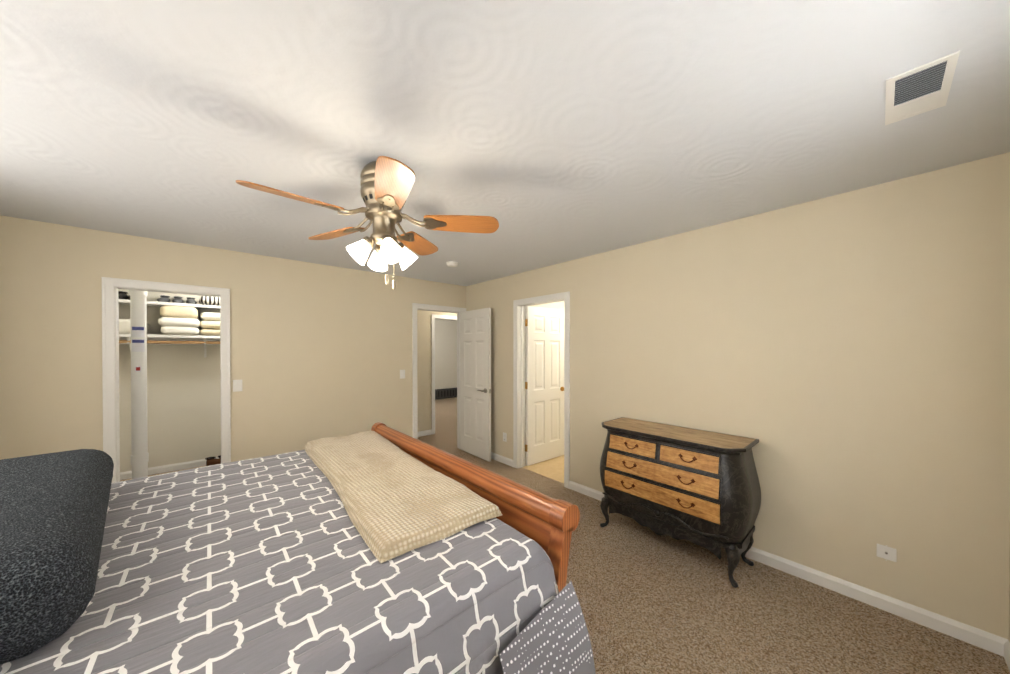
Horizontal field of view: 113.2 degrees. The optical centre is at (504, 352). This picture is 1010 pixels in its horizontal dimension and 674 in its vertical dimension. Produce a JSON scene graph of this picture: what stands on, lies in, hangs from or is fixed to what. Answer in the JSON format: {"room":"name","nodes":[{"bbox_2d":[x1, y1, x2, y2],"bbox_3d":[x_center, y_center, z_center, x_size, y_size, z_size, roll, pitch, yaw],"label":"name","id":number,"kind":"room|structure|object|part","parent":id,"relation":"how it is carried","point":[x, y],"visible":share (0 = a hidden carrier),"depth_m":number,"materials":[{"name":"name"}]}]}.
{"room":"bedroom","nodes":[
{"label":"bedroom","id":0,"kind":"room"},
{"bbox_2d":[118,289,220,471],"bbox_3d":[-2.549,0.244,3.448,2.660,2.440,0.012,0,1,-42],"label":"wall","id":1,"kind":"structure","parent":0,"point":[183,404],"depth_m":3.01,"materials":[{"name":"paint"}]},
{"bbox_2d":[0,215,465,461],"bbox_3d":[-2.217,0.242,3.654,4.490,2.440,0.120,0,1,-42],"label":"wall","id":2,"kind":"structure","parent":0,"point":[318,351],"depth_m":3.26,"materials":[{"name":"paint"}]},
{"bbox_2d":[102,277,230,482],"bbox_3d":[-2.967,0.432,2.978,0.788,2.068,0.140,0,1,-42],"label":"door frame","id":3,"kind":"structure","parent":2,"relation":"attached to","point":[110,361],"depth_m":2.77,"materials":[{"name":"white wood"}]},
{"bbox_2d":[233,379,241,391],"bbox_3d":[-2.592,0.325,3.233,0.072,0.115,0.012,0,1,-42],"label":"light switch","id":4,"kind":"object","parent":2,"relation":"attached to","point":[237,385],"visible":1,"depth_m":3.23,"materials":[{"name":"white plastic"}]},
{"bbox_2d":[400,370,404,378],"bbox_3d":[-1.335,0.287,4.347,0.072,0.115,0.012,0,1,-42],"label":"light switch","id":5,"kind":"object","parent":2,"relation":"attached to","point":[402,374],"visible":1,"depth_m":4.34,"materials":[{"name":"white plastic"}]},
{"bbox_2d":[412,303,465,448],"bbox_3d":[-0.953,0.399,4.776,0.858,2.108,0.158,0,1,-42],"label":"door frame","id":6,"kind":"structure","parent":2,"relation":"attached to","point":[415,306],"depth_m":4.99,"materials":[{"name":"white wood"}]},
{"bbox_2d":[460,308,490,461],"bbox_3d":[-0.428,0.428,4.676,0.159,2.030,0.726,0,1,-40],"label":"hall door","id":7,"kind":"structure","parent":6,"relation":"attached to","point":[475,382],"depth_m":4.62,"materials":[{"name":"white wood"}]},
{"bbox_2d":[417,310,456,431],"bbox_3d":[-0.451,0.221,6.689,4.780,2.440,0.120,0,1,-42],"label":"wall","id":8,"kind":"structure","parent":0,"point":[445,354],"depth_m":5.84,"materials":[{"name":"paint"}]},
{"bbox_2d":[418,429,431,436],"bbox_3d":[-1.743,1.407,5.463,1.210,0.085,0.014,0,1,-42],"label":"baseboard","id":9,"kind":"structure","parent":8,"relation":"attached to","point":[427,432],"depth_m":5.77,"materials":[{"name":"white wood"}]},
{"bbox_2d":[435,388,456,399],"bbox_3d":[-1.889,1.264,10.095,2.384,0.305,0.084,0,1,-42],"label":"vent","id":10,"kind":"object","parent":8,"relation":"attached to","point":[446,393],"visible":0.31,"depth_m":10.12,"materials":[{"name":"grey metal"}]},
{"bbox_2d":[0,0,1009,285],"bbox_3d":[-0.981,-1.036,4.874,7.970,0.100,9.680,0,1,-42],"label":"ceiling","id":11,"kind":"structure","parent":0,"point":[548,132],"depth_m":1.35,"materials":[{"name":"white paint"}]},
{"bbox_2d":[236,156,498,288],"bbox_3d":[-0.669,-0.645,1.716,1.118,0.638,1.159,0,1,-42],"label":"ceiling fan","id":12,"kind":"object","parent":11,"relation":"hanging from","point":[386,183],"visible":1,"depth_m":1.69,"materials":[{"name":"brown wood"}]},
{"bbox_3d":[-0.890,-0.696,1.515,0.520,0.060,0.141,0,1,-43],"label":"blade","id":13,"kind":"part","parent":12,"relation":"part of","materials":[{"name":"brown wood"}]},
{"bbox_3d":[-0.936,-0.699,1.919,0.520,0.060,0.141,0,0,29],"label":"blade","id":14,"kind":"part","parent":12,"relation":"part of","materials":[{"name":"brown wood"}]},
{"bbox_3d":[-0.635,-0.762,1.748,0.225,0.404,0.225,0,1,-42],"label":"motor","id":15,"kind":"part","parent":12,"relation":"part of","materials":[{"name":"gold metal"}]},
{"bbox_3d":[-0.491,-0.696,1.434,0.141,0.060,0.520,0,0,-25],"label":"blade","id":16,"kind":"part","parent":12,"relation":"part of","materials":[{"name":"brown wood"}]},
{"bbox_3d":[-0.567,-0.700,2.088,0.141,0.060,0.520,0,0,11],"label":"blade","id":17,"kind":"part","parent":12,"relation":"part of","materials":[{"name":"brown wood"}]},
{"bbox_3d":[-0.291,-0.698,1.788,0.520,0.060,0.141,0,0,-7],"label":"blade","id":18,"kind":"part","parent":12,"relation":"part of","materials":[{"name":"brown wood"}]},
{"bbox_2d":[446,261,457,266],"bbox_3d":[-0.577,-0.959,3.656,0.132,0.036,0.132,0,1,-42],"label":"smoke detector","id":19,"kind":"object","parent":11,"relation":"attached to","point":[452,264],"visible":1,"depth_m":3.61,"materials":[{"name":"white plastic"}]},
{"bbox_2d":[885,50,959,124],"bbox_3d":[1.524,-0.957,1.232,0.350,0.007,0.155,0,1,-42],"label":"ceiling vent","id":20,"kind":"object","parent":11,"relation":"in","point":[924,88],"visible":1,"depth_m":1.21,"materials":[{"name":"white metal"}]},
{"bbox_2d":[531,301,563,309],"bbox_3d":[0.878,0.230,5.355,2.400,2.440,0.120,0,1,-42],"label":"wall","id":21,"kind":"structure","parent":0,"point":[557,305],"depth_m":5.14,"materials":[{"name":"paint"}]},
{"bbox_2d":[120,397,1009,673],"bbox_3d":[-0.981,1.504,4.892,7.970,0.100,9.680,0,1,-42],"label":"floor","id":22,"kind":"structure","parent":0,"point":[650,601],"depth_m":1.87,"materials":[{"name":"carpet"}]},
{"bbox_2d":[118,290,220,478],"bbox_3d":[-3.103,0.240,4.073,2.416,2.439,1.315,0,1,-42],"label":"closet shelving","id":23,"kind":"object","parent":22,"relation":"on","point":[179,322],"visible":0.62,"depth_m":3.60,"materials":[{"name":"white wood"}]},
{"bbox_3d":[-3.334,-0.117,4.331,2.412,0.034,0.034,0,1,-42],"label":"rod","id":24,"kind":"part","parent":23,"relation":"part of","materials":[{"name":"brown wood"}]},
{"bbox_2d":[119,296,219,335],"bbox_3d":[-3.612,-0.441,4.207,1.810,0.482,0.405,0,1,-42],"label":"bedding","id":25,"kind":"object","parent":23,"relation":"on","point":[178,318],"depth_m":3.88,"materials":[{"name":"white fabric"}]},
{"bbox_2d":[120,457,218,479],"bbox_3d":[-3.536,1.413,4.569,2.420,0.085,0.014,0,1,-42],"label":"baseboard","id":26,"kind":"structure","parent":22,"relation":"on","point":[202,462],"depth_m":4.07,"materials":[{"name":"white wood"}]},
{"bbox_2d":[0,422,595,673],"bbox_3d":[-1.246,0.825,1.214,2.467,1.310,2.215,0,1,-42],"label":"bed","id":27,"kind":"object","parent":22,"relation":"on","point":[380,548],"visible":1,"depth_m":1.07,"materials":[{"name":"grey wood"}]},
{"bbox_2d":[0,449,113,664],"bbox_3d":[-1.668,0.582,1.099,0.595,0.248,1.359,0,1,-42],"label":"fuzzy pillow","id":28,"kind":"object","parent":27,"relation":"on","point":[57,508],"depth_m":0.86,"materials":[{"name":"black fabric"}]},
{"bbox_2d":[304,431,501,562],"bbox_3d":[-0.753,0.735,1.935,0.594,0.202,1.764,0,1,-42],"label":"throw","id":29,"kind":"object","parent":27,"relation":"on","point":[401,501],"depth_m":1.55,"materials":[{"name":"beige fabric"}]},
{"bbox_3d":[-1.281,0.824,1.254,2.467,1.310,1.980,0,1,-42],"label":"frame","id":30,"kind":"part","parent":27,"relation":"part of","materials":[{"name":"brown wood"}]},
{"bbox_2d":[499,581,595,673],"bbox_3d":[0.131,1.021,1.033,0.380,0.400,0.114,0,1,-42],"label":"quilt","id":31,"kind":"object","parent":27,"relation":"on","point":[557,641],"depth_m":1.07,"materials":[{"name":"grey fabric"}]},
{"bbox_2d":[600,417,760,587],"bbox_3d":[1.244,1.038,2.545,0.487,0.866,1.054,0,1,-42],"label":"dresser","id":32,"kind":"object","parent":22,"relation":"on","point":[701,488],"visible":1,"depth_m":2.30,"materials":[{"name":"brown wood"}]},
{"bbox_2d":[466,152,1009,638],"bbox_3d":[0.970,0.245,3.352,0.120,2.440,4.560,0,1,-42],"label":"wall","id":33,"kind":"structure","parent":0,"point":[844,358],"depth_m":2.04,"materials":[{"name":"paint"}]},
{"bbox_2d":[491,452,512,466],"bbox_3d":[-0.240,1.413,4.624,0.014,0.085,1.065,0,1,-42],"label":"baseboard","id":34,"kind":"structure","parent":33,"relation":"attached to","point":[502,459],"depth_m":4.39,"materials":[{"name":"white wood"}]},
{"bbox_2d":[503,432,506,441],"bbox_3d":[-0.004,1.113,4.359,0.009,0.115,0.072,0,1,-42],"label":"electrical outlet","id":35,"kind":"object","parent":33,"relation":"attached to","point":[505,437],"visible":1,"depth_m":4.34,"materials":[{"name":"white plastic"}]},
{"bbox_2d":[513,291,569,488],"bbox_3d":[0.453,0.405,3.936,0.158,2.108,0.868,0,1,-42],"label":"door frame","id":36,"kind":"structure","parent":33,"relation":"attached to","point":[519,306],"depth_m":4.17,"materials":[{"name":"white wood"}]},
{"bbox_2d":[525,306,563,465],"bbox_3d":[0.554,0.430,4.470,0.736,2.030,0.205,0,1,-40],"label":"bathroom door","id":37,"kind":"structure","parent":33,"relation":"in","point":[544,385],"depth_m":4.43,"materials":[{"name":"white wood"}]},
{"bbox_2d":[569,481,999,653],"bbox_3d":[1.554,1.427,2.599,0.014,0.085,2.605,0,1,-42],"label":"baseboard","id":38,"kind":"structure","parent":33,"relation":"attached to","point":[988,641],"depth_m":1.93,"materials":[{"name":"white wood"}]},
{"bbox_2d":[877,544,896,561],"bbox_3d":[2.174,1.145,1.899,0.012,0.090,0.075,0,1,-42],"label":"jack","id":39,"kind":"object","parent":33,"relation":"attached to","point":[887,552],"visible":1,"depth_m":1.90,"materials":[{"name":"white plastic"}]},
{"bbox_2d":[1008,537,1009,641],"bbox_3d":[0.887,0.267,0.151,4.490,2.440,0.120,0,1,-42],"label":"wall","id":40,"kind":"structure","parent":0,"point":[1009,593],"depth_m":1.61,"materials":[{"name":"paint"}]},
{"bbox_2d":[996,637,1009,670],"bbox_3d":[0.853,1.444,0.220,4.220,0.085,0.014,0,1,-42],"label":"baseboard","id":41,"kind":"structure","parent":40,"relation":"attached to","point":[1002,644],"depth_m":1.62,"materials":[{"name":"white wood"}]}
]}

